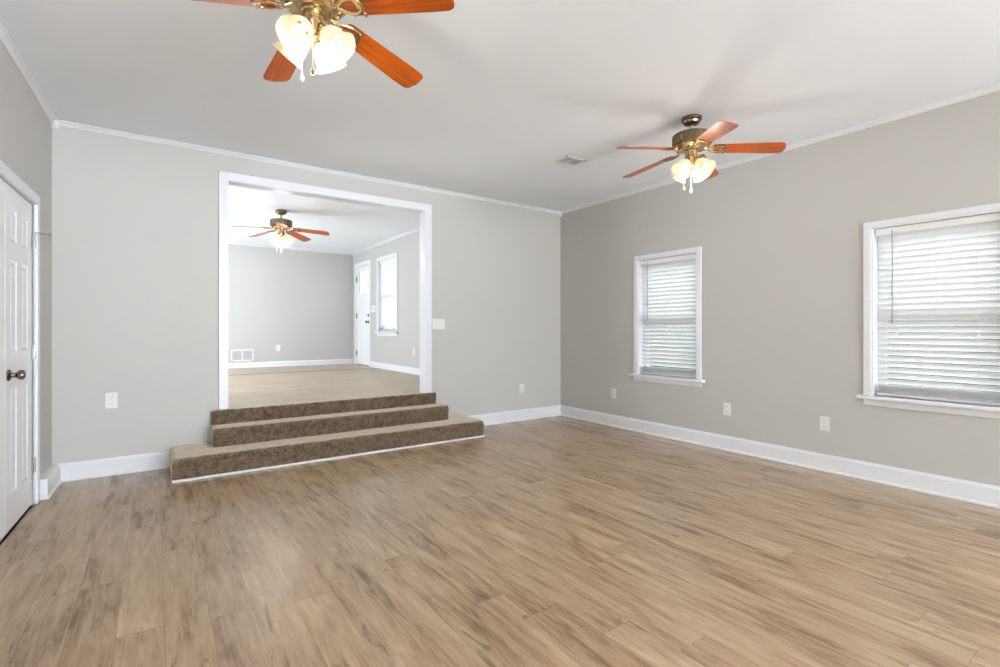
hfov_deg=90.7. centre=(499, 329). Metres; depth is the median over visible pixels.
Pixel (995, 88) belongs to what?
trim
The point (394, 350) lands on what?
wall
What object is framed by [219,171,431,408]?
trim
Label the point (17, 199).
door
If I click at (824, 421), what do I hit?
wall outlet
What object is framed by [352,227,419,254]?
trim
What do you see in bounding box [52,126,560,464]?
wall
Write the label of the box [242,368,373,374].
trim
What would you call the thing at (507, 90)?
ceiling
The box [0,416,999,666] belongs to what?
floor
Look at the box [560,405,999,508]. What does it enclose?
baseboard
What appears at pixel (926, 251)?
window blind
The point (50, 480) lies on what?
baseboard
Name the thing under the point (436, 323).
light switch
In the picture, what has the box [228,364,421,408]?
floor
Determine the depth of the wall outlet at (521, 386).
6.29 m
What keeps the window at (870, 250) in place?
in the wall at (779, 235)
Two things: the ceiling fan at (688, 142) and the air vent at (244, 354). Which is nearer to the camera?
the ceiling fan at (688, 142)
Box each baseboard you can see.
[40,464,61,500]
[53,405,560,481]
[228,359,352,368]
[370,361,419,374]
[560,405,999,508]
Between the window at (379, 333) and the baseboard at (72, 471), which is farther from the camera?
the window at (379, 333)
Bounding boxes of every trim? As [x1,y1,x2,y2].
[0,22,56,122]
[51,120,59,128]
[57,120,559,213]
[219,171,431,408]
[228,242,352,254]
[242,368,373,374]
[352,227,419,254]
[560,84,999,213]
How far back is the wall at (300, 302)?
9.60 m
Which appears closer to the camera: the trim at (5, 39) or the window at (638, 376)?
the trim at (5, 39)
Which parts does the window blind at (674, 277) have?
rail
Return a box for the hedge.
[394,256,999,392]
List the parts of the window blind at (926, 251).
rail, ladder cord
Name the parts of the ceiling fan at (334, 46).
blade, blade, lamp shade, lamp shade, bulb, pull knob, pull knob, lamp shade, bulb, lamp shade, blade, blade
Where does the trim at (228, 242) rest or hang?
attached to the wall at (300, 302)
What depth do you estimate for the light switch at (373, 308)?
9.29 m
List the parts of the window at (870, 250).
sill, sash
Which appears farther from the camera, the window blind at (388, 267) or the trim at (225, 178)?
the window blind at (388, 267)
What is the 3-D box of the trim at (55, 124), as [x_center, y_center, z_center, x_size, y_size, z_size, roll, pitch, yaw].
[-3.358,-1.547,3.728,0.034,0.066,0.040,0,0,10]
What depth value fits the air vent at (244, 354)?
9.12 m
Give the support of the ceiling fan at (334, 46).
hanging from the ceiling
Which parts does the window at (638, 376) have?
sill, sash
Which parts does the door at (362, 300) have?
trim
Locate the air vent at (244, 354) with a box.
[231,349,253,361]
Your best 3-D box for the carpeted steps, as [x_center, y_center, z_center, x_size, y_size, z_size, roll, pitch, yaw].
[-1.467,0.932,4.749,2.825,0.455,0.533,0,0,-35]
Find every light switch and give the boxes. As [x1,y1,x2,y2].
[371,306,375,311]
[432,319,444,328]
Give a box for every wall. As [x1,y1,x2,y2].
[0,40,51,543]
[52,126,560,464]
[228,244,352,362]
[353,230,419,368]
[561,91,999,486]
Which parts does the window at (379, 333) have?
sill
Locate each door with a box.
[0,160,51,540]
[355,259,370,365]
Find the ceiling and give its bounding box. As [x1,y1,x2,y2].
[0,0,999,252]
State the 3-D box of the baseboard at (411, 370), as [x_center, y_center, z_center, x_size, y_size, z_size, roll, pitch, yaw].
[-1.315,0.663,7.787,0.022,0.100,4.014,0,0,-35]
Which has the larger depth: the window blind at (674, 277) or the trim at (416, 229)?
the trim at (416, 229)
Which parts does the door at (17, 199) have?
knob, casing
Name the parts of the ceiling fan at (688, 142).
blade, blade, lamp shade, lamp shade, bulb, lamp shade, lamp shade, blade, blade, blade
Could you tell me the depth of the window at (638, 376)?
5.34 m
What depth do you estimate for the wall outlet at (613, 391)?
5.90 m
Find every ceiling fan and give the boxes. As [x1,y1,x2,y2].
[193,0,453,87]
[229,209,329,251]
[616,114,785,192]
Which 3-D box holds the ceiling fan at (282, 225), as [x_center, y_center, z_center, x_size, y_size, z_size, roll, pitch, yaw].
[-2.889,-1.304,6.524,1.196,0.551,1.147,0,0,-24]
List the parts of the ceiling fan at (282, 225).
blade, blade, lamp shade, blade, lamp shade, blade, blade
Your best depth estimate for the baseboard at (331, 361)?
9.57 m
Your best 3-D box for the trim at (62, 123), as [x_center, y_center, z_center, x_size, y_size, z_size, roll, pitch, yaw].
[-1.274,-1.565,5.191,5.132,0.030,0.034,0,0,-35]
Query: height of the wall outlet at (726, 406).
0.118 m
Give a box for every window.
[374,252,398,335]
[629,246,704,386]
[856,203,999,418]
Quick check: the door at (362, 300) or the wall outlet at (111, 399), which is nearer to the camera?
the wall outlet at (111, 399)
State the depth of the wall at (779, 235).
4.29 m
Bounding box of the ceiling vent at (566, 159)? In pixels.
[555,155,585,165]
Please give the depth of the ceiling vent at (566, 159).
4.62 m
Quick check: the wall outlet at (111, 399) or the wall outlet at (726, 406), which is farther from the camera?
the wall outlet at (726, 406)
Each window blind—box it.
[380,257,395,330]
[641,253,695,378]
[876,212,999,405]
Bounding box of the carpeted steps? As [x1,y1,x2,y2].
[170,392,484,482]
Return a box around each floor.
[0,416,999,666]
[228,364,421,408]
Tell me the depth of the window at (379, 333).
9.05 m
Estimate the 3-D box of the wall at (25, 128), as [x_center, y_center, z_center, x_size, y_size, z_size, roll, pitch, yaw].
[0.344,-0.150,-2.132,0.163,2.860,13.900,0,0,-33]
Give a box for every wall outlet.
[105,392,117,408]
[519,384,523,393]
[611,388,615,398]
[723,403,730,415]
[820,416,829,431]

